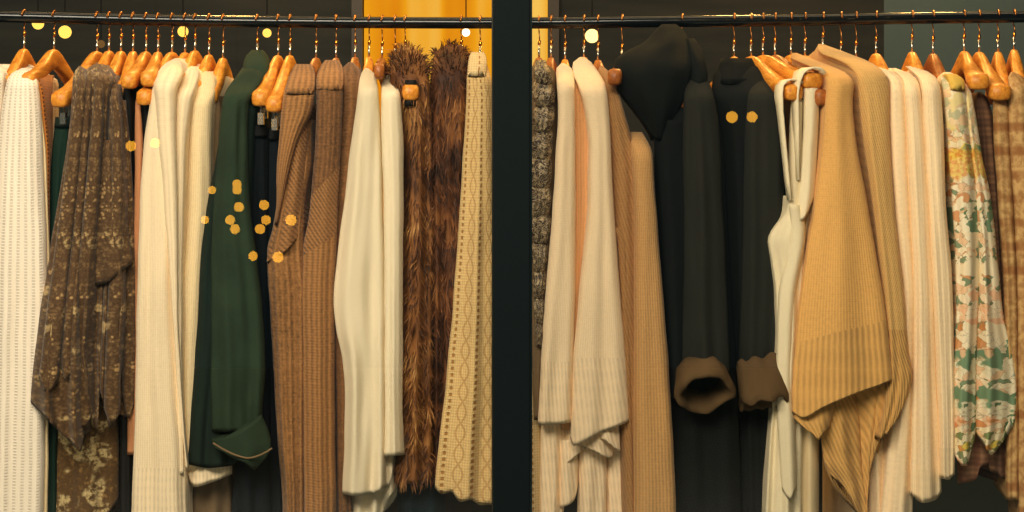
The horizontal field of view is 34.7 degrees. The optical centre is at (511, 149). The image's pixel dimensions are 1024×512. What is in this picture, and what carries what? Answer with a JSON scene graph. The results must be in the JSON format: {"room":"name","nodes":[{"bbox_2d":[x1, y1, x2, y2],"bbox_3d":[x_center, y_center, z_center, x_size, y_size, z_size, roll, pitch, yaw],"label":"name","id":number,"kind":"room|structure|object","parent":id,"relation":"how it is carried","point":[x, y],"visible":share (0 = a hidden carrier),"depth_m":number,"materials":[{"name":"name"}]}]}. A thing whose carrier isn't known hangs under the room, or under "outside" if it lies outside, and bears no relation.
{"room":"clothing store","nodes":[
{"label":"clothing store","id":0,"kind":"room"},
{"bbox_2d":[31,62,135,451],"bbox_3d":[-0.891,0.211,3.557,0.211,0.808,0.493,0,0,0],"label":"blouse","id":1,"kind":"object","parent":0,"point":[84,357],"visible":0.98,"depth_m":3.37,"materials":[{"name":"fabric"}]},
{"bbox_2d":[48,117,69,511],"bbox_3d":[-0.952,0.376,3.586,0.080,0.891,0.340,0,0,4],"label":"trousers","id":2,"kind":"object","parent":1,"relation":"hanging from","point":[61,131],"visible":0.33,"depth_m":3.42,"materials":[{"name":"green fabric"}]},
{"bbox_2d":[56,406,119,511],"bbox_3d":[-0.910,0.621,3.575,0.162,0.486,0.328,0,0,0],"label":"skirt","id":3,"kind":"object","parent":1,"relation":"hanging from","point":[87,479],"visible":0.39,"depth_m":3.43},
{"bbox_2d":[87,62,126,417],"bbox_3d":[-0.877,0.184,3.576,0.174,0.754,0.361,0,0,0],"label":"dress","id":4,"kind":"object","parent":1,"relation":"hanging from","point":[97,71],"depth_m":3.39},
{"bbox_2d":[231,125,279,511],"bbox_3d":[-0.513,0.406,3.576,0.090,0.917,0.335,0,0,17],"label":"trousers","id":5,"kind":"object","parent":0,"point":[251,487],"visible":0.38,"depth_m":3.43,"materials":[{"name":"black fabric"}]},
{"bbox_2d":[333,68,396,511],"bbox_3d":[-0.307,0.343,3.572,0.130,1.040,0.434,0,0,0],"label":"blouse","id":6,"kind":"object","parent":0,"point":[358,298],"visible":0.96,"depth_m":3.38,"materials":[{"name":"fabric"}]},
{"bbox_2d":[0,0,1023,511],"bbox_3d":[0.000,-0.086,4.600,4.000,3.000,0.100,0,0,0],"label":"wall","id":7,"kind":"structure","parent":0,"point":[239,41],"depth_m":4.55,"materials":[{"name":"paint"}]},
{"bbox_2d":[352,0,363,70],"bbox_3d":[-0.429,-0.086,4.580,0.030,3.000,0.100,0,0,0],"label":"trim","id":8,"kind":"structure","parent":7,"relation":"attached to","point":[357,5],"depth_m":4.53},
{"bbox_2d":[364,0,547,227],"bbox_3d":[-0.157,-0.551,4.595,0.514,2.070,0.030,0,0,0],"label":"curtain","id":9,"kind":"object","parent":7,"relation":"in","point":[428,38],"depth_m":4.58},
{"bbox_2d":[548,0,558,127],"bbox_3d":[0.115,-0.086,4.580,0.030,3.000,0.100,0,0,0],"label":"trim","id":10,"kind":"structure","parent":7,"relation":"attached to","point":[553,5],"depth_m":4.53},
{"bbox_2d":[712,58,788,511],"bbox_3d":[0.506,0.345,3.536,0.157,1.092,0.371,0,0,0],"label":"coat","id":11,"kind":"object","parent":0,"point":[745,103],"visible":0.78,"depth_m":3.44,"materials":[{"name":"fabric"}]},
{"bbox_3d":[0.000,-1.611,3.815,4.000,0.050,1.670,0,0,0],"label":"ceiling","id":12,"kind":"structure","parent":0,"visible":0},
{"bbox_2d":[58,0,71,37],"bbox_3d":[-1.147,-0.936,4.200,0.033,1.300,0.033,0,0,0],"label":"globe light","id":13,"kind":"object","parent":12,"relation":"hanging from","point":[64,31],"visible":1,"depth_m":4.19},
{"bbox_2d":[98,0,104,47],"bbox_3d":[-1.030,-0.921,4.100,0.020,1.330,0.020,0,0,0],"label":"globe light","id":14,"kind":"object","parent":12,"relation":"hanging from","point":[101,43],"visible":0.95,"depth_m":4.10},
{"bbox_2d":[177,0,187,36],"bbox_3d":[-0.844,-0.938,4.200,0.028,1.296,0.028,0,0,0],"label":"globe light","id":15,"kind":"object","parent":12,"relation":"hanging from","point":[181,30],"visible":0.77,"depth_m":4.19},
{"bbox_2d":[263,0,270,36],"bbox_3d":[-0.629,-0.937,4.200,0.023,1.297,0.023,0,0,0],"label":"globe light","id":16,"kind":"object","parent":12,"relation":"hanging from","point":[266,32],"visible":1,"depth_m":4.20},
{"bbox_2d":[0,11,1023,28],"bbox_3d":[-0.007,-0.924,3.600,2.837,1.314,0.026,0,0,0],"label":"rail","id":17,"kind":"object","parent":12,"relation":"hanging from","point":[5,16],"visible":0.97,"depth_m":3.59,"materials":[{"name":"black metal"}]},
{"bbox_2d":[6,9,35,78],"bbox_3d":[-1.074,-0.217,3.600,0.026,0.187,0.300,0,0,-1],"label":"clothes hanger","id":18,"kind":"object","parent":17,"relation":"hanging from","point":[23,57],"visible":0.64,"depth_m":3.56,"materials":[{"name":"brown wood"}]},
{"bbox_2d":[0,64,58,135],"bbox_3d":[-1.088,0.335,3.577,0.110,1.047,0.376,0,0,13],"label":"knit sweater","id":19,"kind":"object","parent":18,"relation":"hanging from","point":[3,67],"visible":0.09,"depth_m":3.53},
{"bbox_2d":[22,10,73,84],"bbox_3d":[-1.008,-0.209,3.600,0.028,0.200,0.400,0,0,0],"label":"clothes hanger","id":20,"kind":"object","parent":17,"relation":"hanging from","point":[52,59],"visible":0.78,"depth_m":3.56,"materials":[{"name":"brown wood"}]},
{"bbox_2d":[0,68,49,511],"bbox_3d":[-1.007,0.340,3.437,0.116,1.028,0.165,0,0,33],"label":"knit sweater","id":21,"kind":"object","parent":20,"relation":"hanging from","point":[24,221],"visible":0.83,"depth_m":3.38,"materials":[{"name":"fabric"}]},
{"bbox_2d":[38,75,54,240],"bbox_3d":[-0.994,0.264,3.471,0.037,0.850,0.129,0,0,-10],"label":"sweater","id":22,"kind":"object","parent":20,"relation":"hanging from","point":[46,83],"visible":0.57,"depth_m":3.42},
{"bbox_2d":[51,11,102,123],"bbox_3d":[-0.913,-0.180,3.600,0.038,0.253,0.430,0,0,7],"label":"clothes hanger","id":23,"kind":"object","parent":17,"relation":"hanging from","point":[62,97],"visible":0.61,"depth_m":3.42,"materials":[{"name":"brown wood"}]},
{"bbox_2d":[98,11,114,64],"bbox_3d":[-0.887,-0.206,3.600,0.026,0.199,0.300,0,0,2],"label":"clothes hanger","id":24,"kind":"object","parent":17,"relation":"hanging from","point":[106,58],"visible":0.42,"depth_m":3.58,"materials":[{"name":"brown wood"}]},
{"bbox_2d":[109,11,126,75],"bbox_3d":[-0.860,-0.212,3.600,0.026,0.186,0.300,0,0,-1],"label":"clothes hanger","id":25,"kind":"object","parent":17,"relation":"hanging from","point":[117,63],"visible":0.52,"depth_m":3.56,"materials":[{"name":"brown wood"}]},
{"bbox_2d":[117,12,143,91],"bbox_3d":[-0.834,-0.208,3.600,0.026,0.193,0.300,0,0,-4],"label":"clothes hanger","id":26,"kind":"object","parent":17,"relation":"hanging from","point":[132,56],"visible":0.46,"depth_m":3.56,"materials":[{"name":"brown wood"}]},
{"bbox_2d":[127,100,142,454],"bbox_3d":[-0.822,0.262,3.586,0.036,0.753,0.362,0,0,-12],"label":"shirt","id":27,"kind":"object","parent":26,"relation":"hanging from","point":[138,117],"visible":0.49,"depth_m":3.41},
{"bbox_2d":[121,12,151,88],"bbox_3d":[-0.805,-0.215,3.600,0.034,0.177,0.430,0,0,-3],"label":"clothes hanger","id":28,"kind":"object","parent":17,"relation":"hanging from","point":[130,79],"visible":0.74,"depth_m":3.45,"materials":[{"name":"brown wood"}]},
{"bbox_2d":[119,86,142,511],"bbox_3d":[-0.811,0.363,3.585,0.037,1.000,0.326,0,0,0],"label":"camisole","id":29,"kind":"object","parent":28,"relation":"hanging from","point":[126,461],"visible":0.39,"depth_m":3.43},
{"bbox_2d":[140,12,162,86],"bbox_3d":[-0.779,-0.217,3.600,0.034,0.172,0.430,0,0,-7],"label":"clothes hanger","id":30,"kind":"object","parent":17,"relation":"hanging from","point":[148,76],"visible":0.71,"depth_m":3.45,"materials":[{"name":"brown wood"}]},
{"bbox_2d":[144,105,148,135],"bbox_3d":[-0.785,0.362,3.589,0.038,1.006,0.320,0,0,-7],"label":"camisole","id":31,"kind":"object","parent":30,"relation":"hanging from","point":[146,107],"visible":0.04,"depth_m":3.43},
{"bbox_2d":[136,13,178,104],"bbox_3d":[-0.748,-0.198,3.600,0.034,0.210,0.430,0,0,4],"label":"clothes hanger","id":32,"kind":"object","parent":17,"relation":"hanging from","point":[143,97],"visible":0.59,"depth_m":3.40,"materials":[{"name":"brown wood"}]},
{"bbox_2d":[134,105,143,185],"bbox_3d":[-0.760,0.384,3.590,0.045,0.970,0.321,0,0,11],"label":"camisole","id":33,"kind":"object","parent":32,"relation":"hanging from","point":[142,106],"visible":0.12,"depth_m":3.43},
{"bbox_2d":[178,13,188,58],"bbox_3d":[-0.719,-0.206,3.600,0.026,0.191,0.300,0,0,1],"label":"clothes hanger","id":34,"kind":"object","parent":17,"relation":"hanging from","point":[184,54],"visible":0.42,"depth_m":3.59,"materials":[{"name":"brown wood"}]},
{"bbox_2d":[131,58,199,511],"bbox_3d":[-0.681,0.336,3.573,0.121,1.069,0.438,0,0,15],"label":"knit sweater","id":35,"kind":"object","parent":34,"relation":"hanging from","point":[158,485],"visible":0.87,"depth_m":3.38,"materials":[{"name":"fabric"}]},
{"bbox_2d":[183,13,202,76],"bbox_3d":[-0.697,-0.214,3.600,0.026,0.174,0.300,0,0,2],"label":"clothes hanger","id":36,"kind":"object","parent":17,"relation":"hanging from","point":[194,57],"visible":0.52,"depth_m":3.57,"materials":[{"name":"brown wood"}]},
{"bbox_2d":[198,13,216,86],"bbox_3d":[-0.667,-0.206,3.600,0.026,0.190,0.300,0,0,0],"label":"clothes hanger","id":37,"kind":"object","parent":17,"relation":"hanging from","point":[208,63],"visible":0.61,"depth_m":3.57,"materials":[{"name":"brown wood"}]},
{"bbox_2d":[175,66,213,474],"bbox_3d":[-0.673,0.245,3.589,0.047,0.854,0.423,0,0,4],"label":"knit sweater","id":38,"kind":"object","parent":37,"relation":"hanging from","point":[188,88],"visible":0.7,"depth_m":3.39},
{"bbox_2d":[213,13,232,102],"bbox_3d":[-0.636,-0.200,3.600,0.026,0.202,0.300,0,0,-1],"label":"clothes hanger","id":39,"kind":"object","parent":17,"relation":"hanging from","point":[222,69],"visible":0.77,"depth_m":3.55,"materials":[{"name":"brown wood"}]},
{"bbox_2d":[184,71,233,469],"bbox_3d":[-0.648,0.249,3.581,0.070,0.840,0.369,0,0,5],"label":"knit sweater","id":40,"kind":"object","parent":39,"relation":"hanging from","point":[201,142],"visible":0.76,"depth_m":3.41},
{"bbox_2d":[193,96,234,511],"bbox_3d":[-0.641,0.369,3.585,0.093,1.004,0.281,0,0,0],"label":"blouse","id":41,"kind":"object","parent":39,"relation":"hanging from","point":[216,496],"visible":0.13,"depth_m":3.46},
{"bbox_2d":[255,14,258,49],"bbox_3d":[-0.561,-0.197,3.600,0.026,0.206,0.300,0,0,1],"label":"clothes hanger","id":42,"kind":"object","parent":17,"relation":"hanging from","point":[257,38],"visible":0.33,"depth_m":3.60,"materials":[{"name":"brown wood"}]},
{"bbox_2d":[188,50,271,469],"bbox_3d":[-0.582,0.220,3.548,0.193,0.877,0.462,0,0,0],"label":"coat","id":43,"kind":"object","parent":42,"relation":"hanging from","point":[228,426],"visible":0.9,"depth_m":3.36,"materials":[{"name":"fabric"}]},
{"bbox_2d":[188,465,231,486],"bbox_3d":[-0.636,0.507,3.577,0.100,0.387,0.368,0,0,0],"label":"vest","id":44,"kind":"object","parent":43,"relation":"hanging from","point":[201,476],"visible":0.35,"depth_m":3.40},
{"bbox_2d":[251,14,283,124],"bbox_3d":[-0.515,-0.176,3.600,0.036,0.246,0.430,0,0,2],"label":"clothes hanger","id":45,"kind":"object","parent":17,"relation":"hanging from","point":[259,97],"visible":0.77,"depth_m":3.45,"materials":[{"name":"brown wood"}]},
{"bbox_2d":[265,14,295,129],"bbox_3d":[-0.488,-0.170,3.600,0.036,0.258,0.430,0,0,2],"label":"clothes hanger","id":46,"kind":"object","parent":17,"relation":"hanging from","point":[274,101],"visible":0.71,"depth_m":3.44,"materials":[{"name":"brown wood"}]},
{"bbox_2d":[268,128,282,511],"bbox_3d":[-0.485,0.412,3.579,0.079,0.917,0.301,0,0,16],"label":"trousers","id":47,"kind":"object","parent":46,"relation":"hanging from","point":[273,135],"visible":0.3,"depth_m":3.44,"materials":[{"name":"black fabric"}]},
{"bbox_2d":[310,14,320,87],"bbox_3d":[-0.431,-0.201,3.600,0.026,0.196,0.300,0,0,2],"label":"clothes hanger","id":48,"kind":"object","parent":17,"relation":"hanging from","point":[316,63],"visible":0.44,"depth_m":3.58,"materials":[{"name":"brown wood"}]},
{"bbox_2d":[267,64,315,511],"bbox_3d":[-0.459,0.346,3.572,0.106,1.062,0.410,0,0,0],"label":"sweater","id":49,"kind":"object","parent":48,"relation":"hanging from","point":[296,147],"visible":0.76,"depth_m":3.39,"materials":[{"name":"brown fabric"}]},
{"bbox_2d":[332,14,339,61],"bbox_3d":[-0.387,-0.204,3.600,0.026,0.188,0.300,0,0,-2],"label":"clothes hanger","id":50,"kind":"object","parent":17,"relation":"hanging from","point":[336,15],"visible":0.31,"depth_m":3.60,"materials":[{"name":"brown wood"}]},
{"bbox_2d":[303,60,343,511],"bbox_3d":[-0.395,0.340,3.576,0.085,1.067,0.417,0,0,0],"label":"sweater","id":51,"kind":"object","parent":50,"relation":"hanging from","point":[320,240],"visible":0.81,"depth_m":3.38,"materials":[{"name":"brown fabric"}]},
{"bbox_2d":[350,15,360,68],"bbox_3d":[-0.345,-0.206,3.600,0.026,0.184,0.300,0,0,-3],"label":"clothes hanger","id":52,"kind":"object","parent":17,"relation":"hanging from","point":[355,60],"visible":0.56,"depth_m":3.59,"materials":[{"name":"brown wood"}]},
{"bbox_2d":[335,62,361,511],"bbox_3d":[-0.346,0.344,3.584,0.054,1.068,0.362,0,0,0],"label":"sweater","id":53,"kind":"object","parent":52,"relation":"hanging from","point":[352,73],"visible":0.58,"depth_m":3.41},
{"bbox_2d":[363,15,373,72],"bbox_3d":[-0.315,-0.200,3.600,0.026,0.196,0.300,0,0,-3],"label":"clothes hanger","id":54,"kind":"object","parent":17,"relation":"hanging from","point":[368,63],"visible":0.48,"depth_m":3.58,"materials":[{"name":"brown wood"}]},
{"bbox_2d":[374,15,387,85],"bbox_3d":[-0.286,-0.222,3.600,0.026,0.152,0.430,0,0,-3],"label":"clothes hanger","id":55,"kind":"object","parent":17,"relation":"hanging from","point":[380,66],"visible":0.84,"depth_m":3.44,"materials":[{"name":"brown wood"}]},
{"bbox_2d":[389,15,396,71],"bbox_3d":[-0.257,-0.196,3.600,0.026,0.204,0.300,0,0,-2],"label":"clothes hanger","id":56,"kind":"object","parent":17,"relation":"hanging from","point":[395,16],"visible":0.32,"depth_m":3.60,"materials":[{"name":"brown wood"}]},
{"bbox_2d":[380,74,404,491],"bbox_3d":[-0.252,0.276,3.576,0.060,0.879,0.444,0,0,0],"label":"blouse","id":57,"kind":"object","parent":56,"relation":"hanging from","point":[392,138],"visible":0.88,"depth_m":3.37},
{"bbox_2d":[402,15,418,99],"bbox_3d":[-0.235,-0.200,3.600,0.036,0.195,0.430,0,0,-7],"label":"clothes hanger","id":58,"kind":"object","parent":17,"relation":"hanging from","point":[409,92],"visible":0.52,"depth_m":3.39,"materials":[{"name":"brown wood"}]},
{"bbox_2d":[384,40,438,493],"bbox_3d":[-0.243,0.240,3.568,0.128,0.965,0.403,0,0,-14],"label":"coat","id":59,"kind":"object","parent":58,"relation":"hanging from","point":[408,66],"visible":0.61,"depth_m":3.40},
{"bbox_2d":[397,479,444,511],"bbox_3d":[-0.193,0.627,3.577,0.107,0.492,0.263,0,0,0],"label":"skirt","id":60,"kind":"object","parent":59,"relation":"hanging from","point":[428,500],"visible":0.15,"depth_m":3.46,"materials":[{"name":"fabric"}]},
{"bbox_2d":[459,15,462,44],"bbox_3d":[-0.112,-0.208,3.600,0.026,0.178,0.300,0,0,4],"label":"clothes hanger","id":61,"kind":"object","parent":17,"relation":"hanging from","point":[461,16],"visible":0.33,"depth_m":3.60,"materials":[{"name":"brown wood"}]},
{"bbox_2d":[426,38,470,486],"bbox_3d":[-0.113,0.237,3.575,0.122,0.964,0.383,0,0,8],"label":"coat","id":62,"kind":"object","parent":61,"relation":"hanging from","point":[448,81],"visible":0.49,"depth_m":3.41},
{"bbox_2d":[479,15,481,51],"bbox_3d":[-0.070,-0.206,3.600,0.026,0.182,0.300,0,0,2],"label":"clothes hanger","id":63,"kind":"object","parent":17,"relation":"hanging from","point":[480,16],"visible":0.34,"depth_m":3.60,"materials":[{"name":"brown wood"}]},
{"bbox_2d":[435,52,491,504],"bbox_3d":[-0.093,0.262,3.574,0.135,0.945,0.428,0,0,0],"label":"sweater","id":64,"kind":"object","parent":63,"relation":"hanging from","point":[464,457],"visible":0.84,"depth_m":3.38,"materials":[{"name":"fabric"}]},
{"bbox_2d":[546,15,557,102],"bbox_3d":[0.086,-0.202,3.600,0.026,0.191,0.300,0,0,6],"label":"clothes hanger","id":65,"kind":"object","parent":17,"relation":"hanging from","point":[550,61],"visible":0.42,"depth_m":3.59,"materials":[{"name":"brown wood"}]},
{"bbox_2d":[532,60,556,419],"bbox_3d":[0.074,0.186,3.577,0.061,0.754,0.397,0,0,4],"label":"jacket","id":66,"kind":"object","parent":65,"relation":"hanging from","point":[544,91],"visible":0.78,"depth_m":3.39,"materials":[{"name":"fabric"}]},
{"bbox_2d":[532,372,540,511],"bbox_3d":[0.024,0.463,3.577,0.054,0.799,0.343,0,0,-7],"label":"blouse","id":67,"kind":"object","parent":66,"relation":"hanging from","point":[536,429],"visible":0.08,"depth_m":3.43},
{"bbox_2d":[561,15,569,66],"bbox_3d":[0.117,-0.206,3.600,0.026,0.183,0.300,0,0,3],"label":"clothes hanger","id":68,"kind":"object","parent":17,"relation":"hanging from","point":[564,60],"visible":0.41,"depth_m":3.60,"materials":[{"name":"brown wood"}]},
{"bbox_2d":[538,63,575,511],"bbox_3d":[0.114,0.335,3.578,0.079,1.048,0.432,0,0,6],"label":"knit sweater","id":69,"kind":"object","parent":68,"relation":"hanging from","point":[555,393],"visible":0.98,"depth_m":3.37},
{"bbox_2d":[583,15,586,58],"bbox_3d":[0.158,-0.208,3.600,0.027,0.179,0.300,0,0,0],"label":"clothes hanger","id":70,"kind":"object","parent":17,"relation":"hanging from","point":[584,40],"visible":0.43,"depth_m":3.60,"materials":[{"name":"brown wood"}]},
{"bbox_2d":[560,57,628,511],"bbox_3d":[0.180,0.330,3.573,0.151,1.064,0.450,0,0,4],"label":"knit sweater","id":71,"kind":"object","parent":70,"relation":"hanging from","point":[590,446],"visible":0.87,"depth_m":3.37,"materials":[{"name":"fabric"}]},
{"bbox_2d":[630,132,675,511],"bbox_3d":[0.243,0.417,3.574,0.091,0.909,0.430,0,0,-16],"label":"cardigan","id":72,"kind":"object","parent":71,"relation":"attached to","point":[653,446],"visible":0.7,"depth_m":3.37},
{"bbox_2d":[593,14,603,69],"bbox_3d":[0.189,-0.198,3.600,0.026,0.200,0.300,0,0,-3],"label":"clothes hanger","id":73,"kind":"object","parent":17,"relation":"hanging from","point":[597,63],"visible":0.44,"depth_m":3.59,"materials":[{"name":"brown wood"}]},
{"bbox_2d":[598,66,633,511],"bbox_3d":[0.192,0.347,3.573,0.078,1.058,0.402,0,0,-15],"label":"sweater","id":74,"kind":"object","parent":73,"relation":"hanging from","point":[622,177],"visible":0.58,"depth_m":3.39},
{"bbox_2d":[607,14,623,84],"bbox_3d":[0.242,-0.217,3.600,0.030,0.165,0.430,0,0,8],"label":"clothes hanger","id":75,"kind":"object","parent":17,"relation":"hanging from","point":[614,76],"visible":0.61,"depth_m":3.39,"materials":[{"name":"brown wood"}]},
{"bbox_2d":[710,13,822,87],"bbox_3d":[0.552,-0.215,3.600,0.047,0.175,0.430,0,0,-21],"label":"clothes hanger","id":76,"kind":"object","parent":17,"relation":"hanging from","point":[810,79],"visible":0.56,"depth_m":3.48,"materials":[{"name":"brown wood"}]},
{"bbox_2d":[791,67,826,511],"bbox_3d":[0.582,0.345,3.571,0.074,1.036,0.376,0,0,-13],"label":"tank","id":77,"kind":"object","parent":76,"relation":"hanging from","point":[806,174],"visible":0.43,"depth_m":3.40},
{"bbox_2d":[797,88,818,220],"bbox_3d":[0.616,0.010,3.409,0.064,0.280,0.037,0,0,-27],"label":"strap","id":78,"kind":"object","parent":77,"relation":"hanging from","point":[806,174],"depth_m":3.40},
{"bbox_2d":[746,13,802,100],"bbox_3d":[0.526,-0.202,3.600,0.043,0.199,0.430,0,0,-17],"label":"clothes hanger","id":79,"kind":"object","parent":17,"relation":"hanging from","point":[771,77],"visible":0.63,"depth_m":3.47,"materials":[{"name":"brown wood"}]},
{"bbox_2d":[785,12,797,67],"bbox_3d":[0.614,-0.203,3.600,0.026,0.200,0.300,0,0,-18],"label":"clothes hanger","id":80,"kind":"object","parent":17,"relation":"hanging from","point":[788,57],"visible":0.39,"depth_m":3.60,"materials":[{"name":"brown wood"}]},
{"bbox_2d":[783,53,891,511],"bbox_3d":[0.681,0.300,3.575,0.235,1.027,0.454,0,0,0],"label":"knit sweater","id":81,"kind":"object","parent":80,"relation":"hanging from","point":[842,353],"visible":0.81,"depth_m":3.37,"materials":[{"name":"fabric"}]},
{"bbox_2d":[762,79,805,511],"bbox_3d":[0.515,0.364,3.566,0.093,1.025,0.403,0,0,-20],"label":"tank","id":82,"kind":"object","parent":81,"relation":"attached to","point":[783,462],"visible":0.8,"depth_m":3.39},
{"bbox_2d":[776,205,805,499],"bbox_3d":[0.580,0.418,3.395,0.064,0.608,0.043,0,0,0],"label":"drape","id":83,"kind":"object","parent":82,"relation":"hanging from","point":[790,231],"depth_m":3.39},
{"bbox_2d":[772,13,825,105],"bbox_3d":[0.579,-0.198,3.600,0.034,0.210,0.430,0,0,-19],"label":"clothes hanger","id":84,"kind":"object","parent":17,"relation":"hanging from","point":[820,94],"visible":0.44,"depth_m":3.40,"materials":[{"name":"brown wood"}]},
{"bbox_2d":[822,12,824,44],"bbox_3d":[0.684,-0.208,3.600,0.026,0.193,0.300,0,0,-18],"label":"clothes hanger","id":85,"kind":"object","parent":17,"relation":"hanging from","point":[823,13],"visible":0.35,"depth_m":3.60,"materials":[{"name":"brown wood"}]},
{"bbox_2d":[809,44,912,470],"bbox_3d":[0.688,0.223,3.577,0.112,0.914,0.468,0,0,-31],"label":"knit sweater","id":86,"kind":"object","parent":85,"relation":"hanging from","point":[871,93],"visible":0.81,"depth_m":3.39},
{"bbox_2d":[823,438,883,511],"bbox_3d":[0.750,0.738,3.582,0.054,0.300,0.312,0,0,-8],"label":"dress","id":87,"kind":"object","parent":86,"relation":"hanging from","point":[832,501],"visible":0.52,"depth_m":3.44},
{"bbox_2d":[855,11,857,55],"bbox_3d":[0.757,-0.200,3.600,0.026,0.211,0.300,0,0,-9],"label":"clothes hanger","id":88,"kind":"object","parent":17,"relation":"hanging from","point":[856,12],"visible":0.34,"depth_m":3.60,"materials":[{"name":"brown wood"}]},
{"bbox_2d":[822,67,913,511],"bbox_3d":[0.748,0.350,3.575,0.080,1.063,0.377,0,0,-21],"label":"knit sweater","id":89,"kind":"object","parent":88,"relation":"hanging from","point":[896,497],"visible":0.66,"depth_m":3.41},
{"bbox_2d":[868,11,888,69],"bbox_3d":[0.801,-0.202,3.600,0.026,0.208,0.300,0,0,-5],"label":"clothes hanger","id":90,"kind":"object","parent":17,"relation":"hanging from","point":[877,59],"visible":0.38,"depth_m":3.58,"materials":[{"name":"brown wood"}]},
{"bbox_2d":[888,68,941,502],"bbox_3d":[0.802,0.276,3.575,0.080,0.906,0.404,0,0,-18],"label":"knit sweater","id":91,"kind":"object","parent":90,"relation":"hanging from","point":[925,486],"visible":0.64,"depth_m":3.39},
{"bbox_2d":[901,10,923,71],"bbox_3d":[0.880,-0.207,3.600,0.026,0.201,0.300,0,0,2],"label":"clothes hanger","id":92,"kind":"object","parent":17,"relation":"hanging from","point":[912,59],"visible":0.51,"depth_m":3.58,"materials":[{"name":"brown wood"}]},
{"bbox_2d":[906,66,954,479],"bbox_3d":[0.882,0.251,3.583,0.078,0.862,0.414,0,0,0],"label":"knit sweater","id":93,"kind":"object","parent":92,"relation":"hanging from","point":[930,89],"visible":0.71,"depth_m":3.38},
{"bbox_2d":[923,10,944,78],"bbox_3d":[0.926,-0.205,3.600,0.026,0.206,0.300,0,0,1],"label":"clothes hanger","id":94,"kind":"object","parent":17,"relation":"hanging from","point":[933,65],"visible":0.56,"depth_m":3.57,"materials":[{"name":"brown wood"}]},
{"bbox_2d":[937,72,1015,465],"bbox_3d":[0.976,0.242,3.577,0.156,0.820,0.412,0,0,0],"label":"floral dress","id":95,"kind":"object","parent":94,"relation":"hanging from","point":[984,372],"visible":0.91,"depth_m":3.39,"materials":[{"name":"fabric"}]},
{"bbox_2d":[957,433,988,483],"bbox_3d":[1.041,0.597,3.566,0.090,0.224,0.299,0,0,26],"label":"skirt","id":96,"kind":"object","parent":95,"relation":"hanging from","point":[979,456],"visible":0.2,"depth_m":3.44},
{"bbox_2d":[951,10,988,89],"bbox_3d":[0.994,-0.217,3.600,0.044,0.184,0.430,0,0,7],"label":"clothes hanger","id":97,"kind":"object","parent":17,"relation":"hanging from","point":[975,79],"visible":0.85,"depth_m":3.47,"materials":[{"name":"brown wood"}]},
{"bbox_2d":[972,92,1004,480],"bbox_3d":[1.030,0.298,3.578,0.107,0.842,0.309,0,0,0],"label":"plaid shirt","id":98,"kind":"object","parent":97,"relation":"hanging from","point":[983,111],"visible":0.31,"depth_m":3.44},
{"bbox_2d":[964,9,1011,100],"bbox_3d":[1.027,-0.206,3.600,0.047,0.207,0.430,0,0,4],"label":"clothes hanger","id":99,"kind":"object","parent":17,"relation":"hanging from","point":[998,89],"visible":0.62,"depth_m":3.45,"materials":[{"name":"brown wood"}]},
{"bbox_2d":[985,9,1007,104],"bbox_3d":[1.069,-0.206,3.600,0.026,0.207,0.300,0,0,10],"label":"clothes hanger","id":100,"kind":"object","parent":17,"relation":"hanging from","point":[998,64],"visible":0.56,"depth_m":3.56,"materials":[{"name":"brown wood"}]},
{"bbox_2d":[993,100,1018,499],"bbox_3d":[1.074,0.299,3.585,0.055,0.867,0.368,0,0,14],"label":"blouse","id":101,"kind":"object","parent":100,"relation":"hanging from","point":[1008,487],"visible":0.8,"depth_m":3.41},
{"bbox_2d":[1006,9,1023,77],"bbox_3d":[1.104,-0.211,3.600,0.026,0.199,0.300,0,0,11],"label":"clothes hanger","id":102,"kind":"object","parent":17,"relation":"hanging from","point":[1014,63],"visible":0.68,"depth_m":3.56,"materials":[{"name":"brown wood"}]},
{"bbox_2d":[1008,72,1023,511],"bbox_3d":[1.120,0.355,3.575,0.085,1.044,0.391,0,0,14],"label":"blouse","id":103,"kind":"object","parent":102,"relation":"hanging from","point":[1015,81],"visible":0.68,"depth_m":3.40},
{"bbox_2d":[585,0,597,42],"bbox_3d":[0.205,-0.930,4.200,0.036,1.311,0.036,0,0,0],"label":"globe light","id":104,"kind":"object","parent":12,"relation":"hanging from","point":[591,35],"visible":0.96,"depth_m":4.19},
{"bbox_3d":[0.000,1.439,3.815,4.000,0.050,1.670,0,0,0],"label":"floor","id":105,"kind":"structure","parent":0,"visible":0},
{"bbox_2d":[493,0,529,511],"bbox_3d":[-0.001,-0.086,3.060,0.069,3.000,0.080,0,0,0],"label":"pillar","id":106,"kind":"structure","parent":105,"relation":"on","point":[511,18],"depth_m":3.02,"materials":[{"name":"black paint"}]},
{"bbox_2d":[492,0,492,511],"bbox_3d":[-0.036,-0.086,3.062,0.004,3.000,0.015,0,0,0],"label":"trim","id":107,"kind":"structure","parent":106,"relation":"attached to","point":[492,0],"depth_m":3.06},
{"bbox_2d":[530,0,531,511],"bbox_3d":[0.036,-0.086,3.062,0.004,3.000,0.015,0,0,0],"label":"trim","id":108,"kind":"structure","parent":106,"relation":"attached to","point":[530,0],"depth_m":3.06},
{"bbox_3d":[0.374,-0.193,3.600,0.060,0.214,0.300,0,0,0],"label":"clothes hanger","id":109,"kind":"object","parent":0,"visible":0},
{"bbox_2d":[614,24,740,511],"bbox_3d":[0.349,0.305,3.537,0.267,1.160,0.445,0,0,0],"label":"coat","id":110,"kind":"object","parent":109,"relation":"hanging from","point":[668,69],"visible":0.98,"depth_m":3.41,"materials":[{"name":"black fabric"}]},
{"bbox_2d":[614,24,691,140],"bbox_3d":[0.300,-0.148,3.576,0.171,0.254,0.384,0,0,0],"label":"hood","id":111,"kind":"object","parent":110,"relation":"attached to","point":[657,72],"depth_m":3.42,"materials":[{"name":"black fabric"}]},
{"bbox_2d":[686,38,707,82],"bbox_3d":[0.394,-0.188,3.530,0.043,0.108,0.204,0,0,0],"label":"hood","id":112,"kind":"object","parent":110,"relation":"attached to","point":[696,69],"depth_m":3.46,"materials":[{"name":"black fabric"}]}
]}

